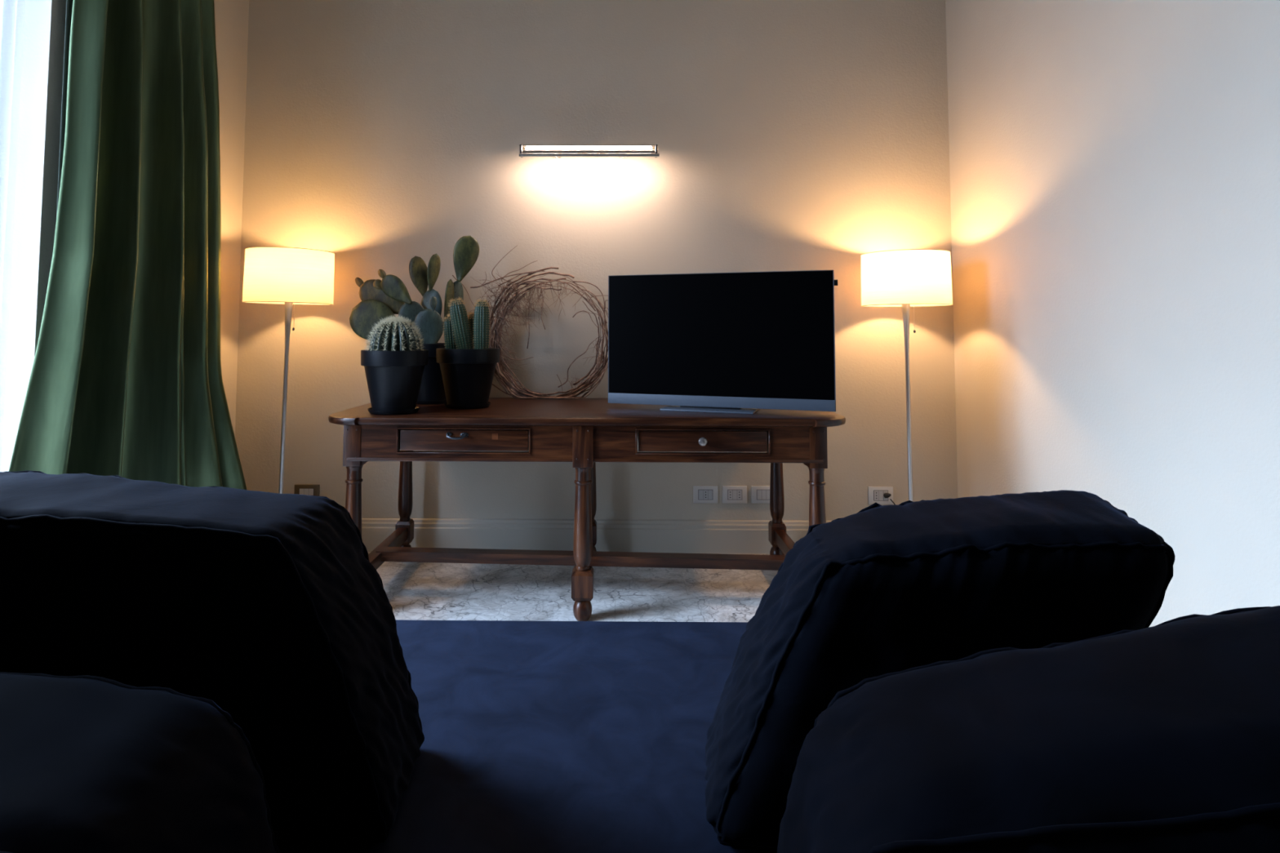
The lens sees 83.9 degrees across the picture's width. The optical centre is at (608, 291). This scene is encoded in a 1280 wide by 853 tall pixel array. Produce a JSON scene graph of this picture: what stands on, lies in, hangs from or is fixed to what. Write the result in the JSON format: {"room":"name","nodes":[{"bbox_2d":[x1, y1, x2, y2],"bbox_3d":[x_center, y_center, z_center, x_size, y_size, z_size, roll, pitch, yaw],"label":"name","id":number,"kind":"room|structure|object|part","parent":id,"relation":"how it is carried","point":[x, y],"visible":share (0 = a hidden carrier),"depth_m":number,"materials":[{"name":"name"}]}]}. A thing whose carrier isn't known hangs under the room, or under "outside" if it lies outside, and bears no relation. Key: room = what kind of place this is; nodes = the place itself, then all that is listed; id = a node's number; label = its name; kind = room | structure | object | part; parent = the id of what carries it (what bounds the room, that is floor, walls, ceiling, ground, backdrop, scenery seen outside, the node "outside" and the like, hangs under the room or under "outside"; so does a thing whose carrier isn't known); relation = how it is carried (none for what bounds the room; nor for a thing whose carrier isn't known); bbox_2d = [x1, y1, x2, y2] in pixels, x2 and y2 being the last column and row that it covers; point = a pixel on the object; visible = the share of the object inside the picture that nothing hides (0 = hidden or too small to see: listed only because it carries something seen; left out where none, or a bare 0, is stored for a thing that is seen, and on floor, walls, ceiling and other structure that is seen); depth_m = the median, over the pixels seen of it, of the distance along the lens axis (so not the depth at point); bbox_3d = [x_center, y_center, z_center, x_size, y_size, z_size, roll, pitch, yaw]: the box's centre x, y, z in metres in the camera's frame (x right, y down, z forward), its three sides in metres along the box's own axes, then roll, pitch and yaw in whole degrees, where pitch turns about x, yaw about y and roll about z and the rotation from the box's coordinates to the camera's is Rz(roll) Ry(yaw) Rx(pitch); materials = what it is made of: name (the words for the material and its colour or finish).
{"room":"living room","nodes":[
{"label":"living room","id":0,"kind":"room"},
{"bbox_2d":[0,0,248,471],"bbox_3d":[-2.106,-0.569,0.304,0.280,3.400,6.900,0,-3,1],"label":"wall","id":1,"kind":"structure","parent":0,"point":[33,31],"depth_m":2.47,"materials":[{"name":"paint"}]},
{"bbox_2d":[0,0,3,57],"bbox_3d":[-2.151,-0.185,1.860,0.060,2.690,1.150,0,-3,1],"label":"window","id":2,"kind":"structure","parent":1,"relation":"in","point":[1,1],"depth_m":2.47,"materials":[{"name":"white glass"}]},
{"bbox_2d":[368,551,777,622],"bbox_3d":[-0.112,1.192,0.183,4.278,0.120,7.300,0,-3,1],"label":"floor","id":3,"kind":"structure","parent":0,"point":[415,591],"depth_m":3.05,"materials":[{"name":"stone"}]},
{"bbox_2d":[241,246,334,493],"bbox_3d":[-1.559,0.558,3.419,0.406,1.508,0.406,1,-3,1],"label":"floor lamp","id":4,"kind":"object","parent":3,"relation":"on","point":[290,277],"visible":0.83,"depth_m":3.30,"materials":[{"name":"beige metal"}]},
{"bbox_3d":[-1.548,-0.068,3.455,0.402,0.251,0.402,1,-3,1],"label":"lamp shade","id":5,"kind":"part","parent":4,"relation":"part of","materials":[{"name":"fabric"}]},
{"bbox_2d":[275,619,777,852],"bbox_3d":[-0.252,0.969,1.016,2.380,0.420,1.415,0,-3,1],"label":"sofa","id":6,"kind":"object","parent":3,"relation":"on","point":[540,736],"visible":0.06,"depth_m":1.23,"materials":[{"name":"blue fabric"}]},
{"bbox_2d":[0,671,280,852],"bbox_3d":[-0.723,0.545,0.643,0.782,0.376,0.338,0,-3,1],"label":"cushion","id":7,"kind":"object","parent":6,"relation":"on","point":[89,764],"visible":1,"depth_m":0.64,"materials":[{"name":"blue fabric"}]},
{"bbox_2d":[0,470,424,847],"bbox_3d":[-0.757,0.511,1.042,0.933,0.494,0.396,0,-3,1],"label":"cushion","id":8,"kind":"object","parent":6,"relation":"on","point":[273,610],"visible":0.79,"depth_m":0.89,"materials":[{"name":"blue fabric"}]},
{"bbox_2d":[704,489,1175,851],"bbox_3d":[0.422,0.521,1.000,0.576,0.470,0.298,0,-3,9],"label":"cushion","id":9,"kind":"object","parent":6,"relation":"on","point":[877,590],"visible":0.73,"depth_m":0.89,"materials":[{"name":"blue fabric"}]},
{"bbox_2d":[777,605,1279,852],"bbox_3d":[0.519,0.495,0.583,0.818,0.475,0.337,0,-3,5],"label":"cushion","id":10,"kind":"object","parent":6,"relation":"on","point":[1164,737],"visible":1,"depth_m":0.55,"materials":[{"name":"blue fabric"}]},
{"bbox_2d":[328,397,845,621],"bbox_3d":[-0.088,0.909,3.164,2.085,0.786,0.890,0,-3,1],"label":"wooden table","id":11,"kind":"object","parent":3,"relation":"on","point":[584,433],"visible":0.88,"depth_m":2.79,"materials":[{"name":"brown wood"}]},
{"bbox_3d":[-1.008,0.901,2.805,0.075,0.756,0.075,0,-3,1],"label":"leg","id":12,"kind":"part","parent":11,"relation":"part of","materials":[{"name":"brown wood"}]},
{"bbox_2d":[360,315,428,414],"bbox_3d":[-0.887,0.297,2.952,0.270,0.408,0.270,0,-3,1],"label":"barrel cactus","id":13,"kind":"object","parent":11,"relation":"on","point":[394,362],"visible":1,"depth_m":2.87,"materials":[{"name":"black plastic"}]},
{"bbox_2d":[360,349,428,410],"bbox_3d":[-0.888,0.367,2.948,0.270,0.248,0.270,0,-3,1],"label":"pot","id":14,"kind":"object","parent":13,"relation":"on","point":[393,376],"depth_m":2.85,"materials":[{"name":"black plastic"}]},
{"bbox_3d":[-1.001,0.941,3.507,0.075,0.756,0.075,0,-3,1],"label":"leg","id":15,"kind":"part","parent":11,"relation":"part of","materials":[{"name":"brown wood"}]},
{"bbox_2d":[349,235,479,404],"bbox_3d":[-0.929,0.126,3.393,0.598,0.800,0.280,0,-3,1],"label":"cactus","id":16,"kind":"object","parent":11,"relation":"on","point":[388,296],"visible":0.8,"depth_m":3.40,"materials":[{"name":"green plant"}]},
{"bbox_2d":[417,342,446,400],"bbox_3d":[-0.839,0.381,3.377,0.280,0.269,0.280,0,-3,1],"label":"pot","id":17,"kind":"object","parent":16,"relation":"on","point":[432,388],"depth_m":3.27,"materials":[{"name":"black plastic"}]},
{"bbox_3d":[-0.593,0.564,2.776,0.087,0.026,0.034,0,-3,1],"label":"drawer handle","id":18,"kind":"part","parent":11,"relation":"part of","materials":[{"name":"silver metal"}]},
{"bbox_3d":[-0.565,0.599,3.029,0.504,0.080,0.478,0,-3,1],"label":"drawer","id":19,"kind":"part","parent":11,"relation":"part of","materials":[{"name":"brown wood"}]},
{"bbox_2d":[435,297,499,408],"bbox_3d":[-0.628,0.268,3.181,0.280,0.494,0.280,0,-3,1],"label":"cactus","id":20,"kind":"object","parent":11,"relation":"on","point":[467,362],"visible":1,"depth_m":3.11,"materials":[{"name":"green plant"}]},
{"bbox_2d":[435,347,499,404],"bbox_3d":[-0.628,0.380,3.175,0.280,0.250,0.280,0,-3,1],"label":"pot","id":21,"kind":"object","parent":20,"relation":"on","point":[467,373],"depth_m":3.08,"materials":[{"name":"black plastic"}]},
{"bbox_2d":[452,245,608,398],"bbox_3d":[-0.395,0.149,3.603,0.861,0.774,0.116,0,-3,2],"label":"twig wreath","id":22,"kind":"object","parent":11,"relation":"on","point":[527,393],"visible":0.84,"depth_m":3.60,"materials":[{"name":"brown plant"}]},
{"bbox_3d":[-0.101,0.903,2.796,0.084,0.756,0.084,0,-3,1],"label":"leg","id":23,"kind":"part","parent":11,"relation":"part of","materials":[{"name":"brown wood"}]},
{"bbox_3d":[-0.094,0.943,3.498,0.075,0.756,0.075,0,-3,1],"label":"leg","id":24,"kind":"part","parent":11,"relation":"part of","materials":[{"name":"brown wood"}]},
{"bbox_3d":[0.371,0.601,3.020,0.503,0.080,0.478,0,-3,1],"label":"drawer","id":25,"kind":"part","parent":11,"relation":"part of","materials":[{"name":"brown wood"}]},
{"bbox_3d":[0.366,0.583,2.764,0.035,0.035,0.038,0,-3,1],"label":"drawer knob","id":26,"kind":"part","parent":11,"relation":"part of","materials":[{"name":"grey metal"}]},
{"bbox_2d":[608,270,837,414],"bbox_3d":[0.478,0.216,3.084,0.991,0.591,0.225,-1,-3,19],"label":"television","id":27,"kind":"object","parent":11,"relation":"on","point":[741,342],"visible":1,"depth_m":3.04,"materials":[{"name":"black plastic"},{"name":"black screen glass"},{"name":"silver-grey plastic"}]},
{"bbox_3d":[0.442,0.508,3.079,0.396,0.008,0.225,-1,-3,19],"label":"foot plate","id":28,"kind":"part","parent":27,"relation":"part of","materials":[{"name":"silver metal"}]},
{"bbox_3d":[0.825,0.945,3.489,0.075,0.756,0.075,0,-3,1],"label":"leg","id":29,"kind":"part","parent":11,"relation":"part of","materials":[{"name":"brown wood"}]},
{"bbox_3d":[0.818,0.905,2.787,0.075,0.756,0.075,0,-3,1],"label":"leg","id":30,"kind":"part","parent":11,"relation":"part of","materials":[{"name":"brown wood"}]},
{"bbox_2d":[860,248,952,501],"bbox_3d":[1.430,0.568,3.389,0.407,1.502,0.407,0,-3,1],"label":"floor lamp","id":31,"kind":"object","parent":3,"relation":"on","point":[905,278],"visible":0.88,"depth_m":3.27,"materials":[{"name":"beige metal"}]},
{"bbox_3d":[1.429,-0.057,3.425,0.404,0.249,0.404,0,-3,1],"label":"lamp shade","id":32,"kind":"part","parent":31,"relation":"part of","materials":[{"name":"fabric"}]},
{"bbox_2d":[235,0,957,520],"bbox_3d":[-0.072,-0.362,3.828,4.278,3.400,0.200,0,-3,1],"label":"wall","id":33,"kind":"structure","parent":0,"point":[788,135],"depth_m":3.74,"materials":[{"name":"paint"}]},
{"bbox_2d":[293,484,319,496],"bbox_3d":[-1.552,1.038,3.657,0.128,0.087,0.011,0,-3,1],"label":"wall socket","id":34,"kind":"object","parent":33,"relation":"attached to","point":[308,490],"visible":0.58,"depth_m":3.65,"materials":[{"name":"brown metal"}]},
{"bbox_2d":[519,144,659,158],"bbox_3d":[-0.097,-0.698,3.633,0.697,0.072,0.229,0,-3,1],"label":"picture light","id":35,"kind":"object","parent":33,"relation":"attached to","point":[555,153],"visible":1,"depth_m":3.54,"materials":[{"name":"white metal"}]},
{"bbox_3d":[-0.097,-0.676,3.526,0.695,0.018,0.018,0,-3,1],"label":"rail","id":36,"kind":"part","parent":35,"relation":"part of","materials":[{"name":"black metal"}]},
{"bbox_2d":[361,518,831,554],"bbox_3d":[-0.077,1.248,3.626,3.718,0.163,0.020,0,-3,1],"label":"baseboard","id":37,"kind":"structure","parent":33,"relation":"attached to","point":[681,536],"depth_m":3.62,"materials":[{"name":"beige wood"}]},
{"bbox_2d":[693,485,717,503],"bbox_3d":[0.496,1.039,3.636,0.126,0.087,0.011,0,-3,1],"label":"wall socket","id":38,"kind":"object","parent":33,"relation":"attached to","point":[701,494],"visible":1,"depth_m":3.63,"materials":[{"name":"white plastic"}]},
{"bbox_2d":[722,485,746,503],"bbox_3d":[0.644,1.038,3.635,0.125,0.087,0.011,0,-3,1],"label":"wall socket","id":39,"kind":"object","parent":33,"relation":"attached to","point":[731,494],"visible":1,"depth_m":3.63,"materials":[{"name":"white plastic"}]},
{"bbox_2d":[751,485,769,503],"bbox_3d":[0.792,1.038,3.634,0.123,0.086,0.011,0,-3,1],"label":"wall socket","id":40,"kind":"object","parent":33,"relation":"attached to","point":[760,494],"visible":0.65,"depth_m":3.63,"materials":[{"name":"white plastic"}]},
{"bbox_2d":[867,486,893,504],"bbox_3d":[1.388,1.040,3.627,0.125,0.088,0.011,0,-3,1],"label":"wall socket","id":41,"kind":"object","parent":33,"relation":"attached to","point":[875,494],"visible":1,"depth_m":3.62,"materials":[{"name":"white plastic"}]},
{"bbox_2d":[883,493,895,504],"bbox_3d":[1.445,1.173,3.540,0.069,0.306,0.168,1,-3,-10],"label":"plug","id":42,"kind":"object","parent":41,"relation":"attached to","point":[886,495],"visible":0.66,"depth_m":3.60,"materials":[{"name":"black plastic"}]},
{"bbox_2d":[945,0,1279,626],"bbox_3d":[1.892,-0.561,0.264,0.280,3.400,6.900,0,-3,1],"label":"wall","id":43,"kind":"structure","parent":0,"point":[1114,165],"depth_m":2.42,"materials":[{"name":"paint"}]},
{"bbox_3d":[-1.884,-1.942,2.208,0.125,0.060,2.150,0,-3,1],"label":"curtain rod","id":44,"kind":"object","parent":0,"visible":0},
{"bbox_2d":[8,0,246,489],"bbox_3d":[-1.771,-0.309,2.825,0.295,3.149,1.365,0,-3,1],"label":"curtain","id":45,"kind":"object","parent":44,"relation":"hanging from","point":[126,380],"visible":0.79,"depth_m":2.76,"materials":[{"name":"green fabric"}]}
]}

